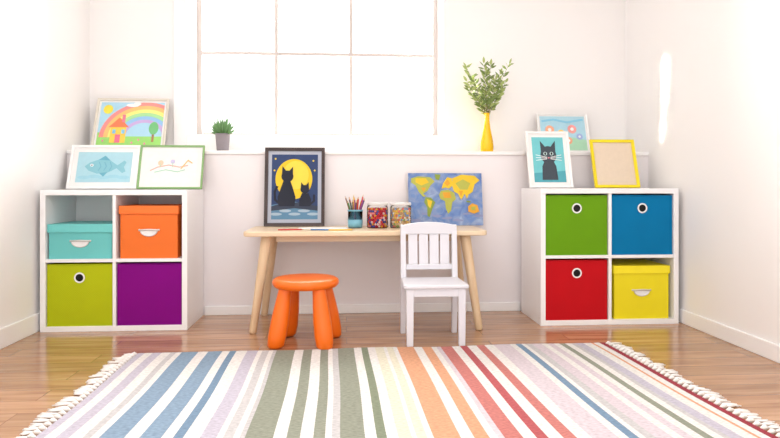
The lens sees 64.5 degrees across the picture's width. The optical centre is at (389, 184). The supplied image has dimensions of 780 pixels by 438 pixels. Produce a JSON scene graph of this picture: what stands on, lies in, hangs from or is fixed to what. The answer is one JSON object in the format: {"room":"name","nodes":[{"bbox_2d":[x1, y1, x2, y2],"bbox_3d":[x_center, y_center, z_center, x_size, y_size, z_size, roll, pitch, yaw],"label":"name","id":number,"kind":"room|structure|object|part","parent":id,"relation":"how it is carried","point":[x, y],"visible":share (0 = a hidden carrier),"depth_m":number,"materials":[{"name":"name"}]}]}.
{"room":"children's room","nodes":[
{"label":"children's room","id":0,"kind":"room"},
{"bbox_2d":[0,0,89,327],"bbox_3d":[-1.838,-0.575,1.335,0.100,2.750,6.120,0,0,-4],"label":"wall","id":1,"kind":"structure","parent":0,"point":[45,44],"depth_m":3.34,"materials":[{"name":"white paint"}]},
{"bbox_2d":[0,312,39,349],"bbox_3d":[-1.758,0.750,1.016,0.014,0.100,5.472,0,0,-4],"label":"baseboard","id":2,"kind":"structure","parent":1,"relation":"attached to","point":[12,333],"depth_m":3.17,"materials":[{"name":"white paint"}]},
{"bbox_2d":[90,0,624,151],"bbox_3d":[-0.177,-0.575,4.358,3.635,2.750,0.320,0,0,-4],"label":"wall","id":3,"kind":"structure","parent":0,"point":[568,56],"depth_m":4.26,"materials":[{"name":"white paint"}]},
{"bbox_2d":[173,0,186,144],"bbox_3d":[-1.392,-0.911,4.103,0.085,1.398,0.020,0,0,-4],"label":"window","id":4,"kind":"structure","parent":3,"relation":"in","point":[179,6],"depth_m":4.09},
{"bbox_2d":[197,0,437,134],"bbox_3d":[-0.513,-0.945,4.468,1.720,1.210,0.045,0,0,-4],"label":"window","id":5,"kind":"structure","parent":3,"relation":"in","point":[200,3],"depth_m":4.45,"materials":[{"name":"paint"}]},
{"bbox_2d":[67,150,648,155],"bbox_3d":[-0.154,-0.201,4.029,3.635,0.022,0.340,0,0,-4],"label":"trim","id":6,"kind":"structure","parent":3,"relation":"attached to","point":[68,151],"depth_m":3.88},
{"bbox_2d":[91,98,169,144],"bbox_3d":[-1.674,-0.390,3.989,0.455,0.355,0.142,0,0,-4],"label":"picture","id":7,"kind":"object","parent":6,"relation":"on","point":[117,121],"visible":0.94,"depth_m":4.00,"materials":[{"name":"multicoloured paper"}]},
{"bbox_2d":[211,118,234,150],"bbox_3d":[-1.065,-0.324,3.936,0.160,0.224,0.162,0,0,-4],"label":"potted succulent","id":8,"kind":"object","parent":6,"relation":"on","point":[222,131],"visible":0.89,"depth_m":3.91,"materials":[{"name":"green plant"}]},
{"bbox_2d":[215,133,229,150],"bbox_3d":[-1.065,-0.270,3.935,0.094,0.115,0.094,0,0,-4],"label":"pot","id":9,"kind":"object","parent":8,"relation":"attached to","point":[222,139],"depth_m":3.90,"materials":[{"name":"grey ceramic"}]},
{"bbox_2d":[462,56,513,151],"bbox_3d":[0.643,-0.521,4.067,0.332,0.618,0.185,0,0,-4],"label":"vase","id":10,"kind":"object","parent":6,"relation":"on","point":[486,140],"visible":0.98,"depth_m":4.05,"materials":[{"name":"yellow ceramic"}]},
{"bbox_2d":[536,113,589,151],"bbox_3d":[1.177,-0.352,4.189,0.350,0.279,0.104,0,0,-4],"label":"picture","id":11,"kind":"object","parent":6,"relation":"on","point":[576,124],"visible":0.59,"depth_m":4.21},
{"bbox_2d":[67,154,647,314],"bbox_3d":[-0.154,0.305,4.035,3.635,0.990,0.328,0,0,-4],"label":"wall","id":12,"kind":"structure","parent":0,"point":[367,272],"depth_m":3.87,"materials":[{"name":"paint"}]},
{"bbox_2d":[205,302,519,314],"bbox_3d":[-0.155,0.772,3.865,1.970,0.055,0.012,0,0,-4],"label":"baseboard","id":13,"kind":"structure","parent":12,"relation":"attached to","point":[484,306],"depth_m":3.86,"materials":[{"name":"white paint"}]},
{"bbox_2d":[0,310,779,437],"bbox_3d":[0.025,0.825,1.465,3.835,0.050,6.120,0,0,-4],"label":"floor","id":14,"kind":"structure","parent":0,"point":[40,369],"depth_m":3.06,"materials":[{"name":"laminate"}]},
{"bbox_2d":[40,189,202,331],"bbox_3d":[-1.523,0.413,3.575,0.784,0.773,0.388,0,0,-4],"label":"shelf unit","id":15,"kind":"object","parent":14,"relation":"on","point":[56,206],"visible":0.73,"depth_m":3.44,"materials":[{"name":"white laminate"}]},
{"bbox_2d":[47,262,112,326],"bbox_3d":[-1.707,0.601,3.543,0.346,0.340,0.344,0,0,-4],"label":"storage bin","id":16,"kind":"object","parent":15,"relation":"in","point":[78,293],"visible":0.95,"depth_m":3.38,"materials":[{"name":"fabric"}]},
{"bbox_2d":[47,221,112,258],"bbox_3d":[-1.707,0.309,3.540,0.345,0.190,0.339,0,0,-4],"label":"storage box","id":17,"kind":"object","parent":15,"relation":"in","point":[71,239],"visible":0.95,"depth_m":3.38,"materials":[{"name":"teal cardboard"}]},
{"bbox_2d":[66,145,140,188],"bbox_3d":[-1.706,-0.108,3.690,0.400,0.266,0.100,0,0,-4],"label":"picture","id":18,"kind":"object","parent":15,"relation":"on","point":[90,166],"visible":1,"depth_m":3.69},
{"bbox_2d":[117,262,181,325],"bbox_3d":[-1.336,0.601,3.571,0.346,0.340,0.341,0,0,-4],"label":"storage bin","id":19,"kind":"object","parent":15,"relation":"on","point":[148,293],"visible":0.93,"depth_m":3.40,"materials":[{"name":"purple fabric"}]},
{"bbox_2d":[119,204,181,257],"bbox_3d":[-1.341,0.260,3.566,0.320,0.290,0.339,0,0,-4],"label":"storage box","id":20,"kind":"object","parent":15,"relation":"in","point":[146,230],"visible":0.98,"depth_m":3.41,"materials":[{"name":"orange cardboard"}]},
{"bbox_2d":[136,145,204,188],"bbox_3d":[-1.317,-0.108,3.720,0.380,0.268,0.096,0,0,-4],"label":"picture","id":21,"kind":"object","parent":15,"relation":"on","point":[160,166],"visible":1,"depth_m":3.72,"materials":[{"name":"paper"}]},
{"bbox_2d":[267,273,341,349],"bbox_3d":[-0.428,0.634,3.143,0.338,0.331,0.338,0,0,5],"label":"round stool","id":22,"kind":"object","parent":14,"relation":"on","point":[326,319],"visible":1,"depth_m":3.02,"materials":[{"name":"orange plastic"}]},
{"bbox_3d":[-0.545,0.655,3.045,0.111,0.290,0.111,0,0,5],"label":"leg","id":23,"kind":"part","parent":22,"relation":"part of","materials":[{"name":"orange plastic"}]},
{"bbox_3d":[-0.526,0.655,3.259,0.111,0.290,0.111,0,0,5],"label":"leg","id":24,"kind":"part","parent":22,"relation":"part of","materials":[{"name":"orange plastic"}]},
{"bbox_3d":[-0.428,0.493,3.143,0.338,0.049,0.338,0,0,5],"label":"seat","id":25,"kind":"part","parent":22,"relation":"part of","materials":[{"name":"orange plastic"}]},
{"bbox_3d":[-0.331,0.655,3.026,0.111,0.290,0.111,0,0,5],"label":"leg","id":26,"kind":"part","parent":22,"relation":"part of","materials":[{"name":"orange plastic"}]},
{"bbox_3d":[-0.312,0.655,3.240,0.111,0.290,0.111,0,0,5],"label":"leg","id":27,"kind":"part","parent":22,"relation":"part of","materials":[{"name":"orange plastic"}]},
{"bbox_2d":[243,225,486,333],"bbox_3d":[-0.141,0.527,3.599,1.340,0.551,0.502,0,0,-4],"label":"table","id":28,"kind":"object","parent":14,"relation":"on","point":[270,236],"visible":0.78,"depth_m":3.42,"materials":[{"name":"brown wood"}]},
{"bbox_3d":[-0.704,0.538,3.364,0.059,0.529,0.142,0,0,41],"label":"leg","id":29,"kind":"part","parent":28,"relation":"part of","materials":[{"name":"brown wood"}]},
{"bbox_3d":[-0.731,0.538,3.753,0.142,0.529,0.059,0,0,41],"label":"leg","id":30,"kind":"part","parent":28,"relation":"part of","materials":[{"name":"brown wood"}]},
{"bbox_2d":[264,147,324,225],"bbox_3d":[-0.583,0.010,3.784,0.365,0.482,0.083,0,0,-4],"label":"picture","id":31,"kind":"object","parent":28,"relation":"on","point":[294,183],"visible":1,"depth_m":3.78},
{"bbox_2d":[278,229,354,230],"bbox_3d":[-0.408,0.248,3.438,0.425,0.007,0.048,0,0,2],"label":"pencils","id":32,"kind":"object","parent":28,"relation":"on","point":[278,229],"visible":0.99,"depth_m":3.43,"materials":[{"name":"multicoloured wood"}]},
{"bbox_2d":[298,227,346,228],"bbox_3d":[-0.392,0.251,3.601,0.280,0.001,0.160,0,0,-7],"label":"paper sheet","id":33,"kind":"object","parent":28,"relation":"on","point":[299,227],"visible":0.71,"depth_m":3.56,"materials":[{"name":"white paper"}]},
{"bbox_2d":[345,195,364,227],"bbox_3d":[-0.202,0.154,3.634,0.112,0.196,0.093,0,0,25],"label":"pencil cup","id":34,"kind":"object","parent":28,"relation":"on","point":[355,215],"visible":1,"depth_m":3.60,"materials":[{"name":"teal glass"}]},
{"bbox_2d":[367,202,387,227],"bbox_3d":[-0.074,0.177,3.644,0.124,0.149,0.124,0,0,-4],"label":"jar","id":35,"kind":"object","parent":28,"relation":"on","point":[376,217],"visible":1,"depth_m":3.60,"materials":[{"name":"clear glass"}]},
{"bbox_3d":[-0.074,0.112,3.644,0.124,0.017,0.124,0,0,-4],"label":"lid","id":36,"kind":"part","parent":35,"relation":"part of","materials":[{"name":"white plastic"}]},
{"bbox_2d":[390,202,410,227],"bbox_3d":[0.063,0.177,3.653,0.124,0.149,0.124,0,0,-4],"label":"jar","id":37,"kind":"object","parent":28,"relation":"on","point":[398,216],"visible":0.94,"depth_m":3.61,"materials":[{"name":"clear glass"}]},
{"bbox_3d":[0.063,0.112,3.653,0.124,0.017,0.124,0,0,-4],"label":"lid","id":38,"kind":"part","parent":37,"relation":"part of","materials":[{"name":"white plastic"}]},
{"bbox_2d":[408,173,482,224],"bbox_3d":[0.346,0.088,3.854,0.465,0.325,0.062,0,0,-4],"label":"painting","id":39,"kind":"object","parent":28,"relation":"on","point":[450,198],"visible":0.98,"depth_m":3.85},
{"bbox_3d":[0.425,0.538,3.834,0.059,0.529,0.142,0,0,41],"label":"leg","id":40,"kind":"part","parent":28,"relation":"part of","materials":[{"name":"brown wood"}]},
{"bbox_3d":[0.452,0.538,3.445,0.142,0.529,0.059,0,0,41],"label":"leg","id":41,"kind":"part","parent":28,"relation":"part of","materials":[{"name":"brown wood"}]},
{"bbox_2d":[16,341,779,437],"bbox_3d":[0.053,0.790,2.060,2.568,0.020,1.969,0,0,-4],"label":"striped rug","id":42,"kind":"object","parent":14,"relation":"on","point":[557,390],"visible":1,"depth_m":2.30,"materials":[{"name":"multicoloured fabric"}]},
{"bbox_2d":[400,222,468,346],"bbox_3d":[0.219,0.500,3.204,0.326,0.600,0.317,0,0,-4],"label":"chair","id":43,"kind":"object","parent":14,"relation":"on","point":[453,287],"visible":1,"depth_m":3.33,"materials":[{"name":"white paint"}]},
{"bbox_3d":[0.071,0.507,3.328,0.030,0.585,0.049,0,0,-4],"label":"leg","id":44,"kind":"part","parent":43,"relation":"part of","materials":[{"name":"white paint"}]},
{"bbox_3d":[0.098,0.656,3.066,0.038,0.288,0.034,0,0,-4],"label":"leg","id":45,"kind":"part","parent":43,"relation":"part of","materials":[{"name":"white paint"}]},
{"bbox_3d":[0.209,0.233,3.349,0.306,0.065,0.024,0,0,-4],"label":"rail","id":46,"kind":"part","parent":43,"relation":"part of","materials":[{"name":"white paint"}]},
{"bbox_3d":[0.210,0.440,3.335,0.252,0.030,0.016,0,0,-4],"label":"rail","id":47,"kind":"part","parent":43,"relation":"part of","materials":[{"name":"white paint"}]},
{"bbox_3d":[0.221,0.503,3.180,0.326,0.018,0.270,0,0,-4],"label":"seat","id":48,"kind":"part","parent":43,"relation":"part of","materials":[{"name":"white paint"}]},
{"bbox_3d":[0.348,0.507,3.347,0.030,0.585,0.049,0,0,-4],"label":"leg","id":49,"kind":"part","parent":43,"relation":"part of","materials":[{"name":"white paint"}]},
{"bbox_3d":[0.358,0.656,3.084,0.038,0.288,0.034,0,0,-4],"label":"leg","id":50,"kind":"part","parent":43,"relation":"part of","materials":[{"name":"white paint"}]},
{"bbox_2d":[521,188,678,325],"bbox_3d":[1.247,0.410,3.731,0.812,0.780,0.390,0,0,-4],"label":"shelf unit","id":51,"kind":"object","parent":14,"relation":"on","point":[533,200],"visible":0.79,"depth_m":3.56,"materials":[{"name":"white laminate"}]},
{"bbox_2d":[525,131,572,187],"bbox_3d":[0.987,-0.159,3.838,0.272,0.356,0.110,0,0,-4],"label":"picture","id":52,"kind":"object","parent":51,"relation":"on","point":[548,152],"visible":0.98,"depth_m":3.84},
{"bbox_2d":[546,258,606,319],"bbox_3d":[1.056,0.600,3.699,0.360,0.343,0.344,0,0,-4],"label":"storage bin","id":53,"kind":"object","parent":51,"relation":"on","point":[576,288],"visible":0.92,"depth_m":3.53,"materials":[{"name":"red fabric"}]},
{"bbox_2d":[546,195,606,254],"bbox_3d":[1.056,0.230,3.699,0.360,0.343,0.344,0,0,-4],"label":"storage bin","id":54,"kind":"object","parent":51,"relation":"on","point":[575,224],"visible":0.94,"depth_m":3.53,"materials":[{"name":"green fabric"}]},
{"bbox_2d":[589,139,640,187],"bbox_3d":[1.401,-0.134,3.856,0.284,0.306,0.107,0,0,-4],"label":"picture frame","id":55,"kind":"object","parent":51,"relation":"on","point":[614,161],"visible":0.95,"depth_m":3.86,"materials":[{"name":"beige paper"}]},
{"bbox_2d":[612,259,669,318],"bbox_3d":[1.441,0.619,3.722,0.335,0.305,0.339,0,0,-4],"label":"storage box","id":56,"kind":"object","parent":51,"relation":"in","point":[639,286],"visible":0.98,"depth_m":3.57,"materials":[{"name":"yellow plastic"}]},
{"bbox_2d":[612,195,671,254],"bbox_3d":[1.441,0.230,3.726,0.360,0.343,0.344,0,0,-4],"label":"storage bin","id":57,"kind":"object","parent":51,"relation":"on","point":[641,224],"visible":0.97,"depth_m":3.56,"materials":[{"name":"blue fabric"}]},
{"bbox_2d":[625,0,779,344],"bbox_3d":[1.888,-0.575,1.596,0.100,2.750,6.120,0,0,-4],"label":"wall","id":58,"kind":"structure","parent":0,"point":[702,77],"depth_m":3.25,"materials":[{"name":"white paint"}]},
{"bbox_2d":[679,308,779,362],"bbox_3d":[1.854,0.760,1.268,0.014,0.080,5.472,0,0,-4],"label":"baseboard","id":59,"kind":"structure","parent":58,"relation":"attached to","point":[767,349],"depth_m":3.10,"materials":[{"name":"white paint"}]}
]}

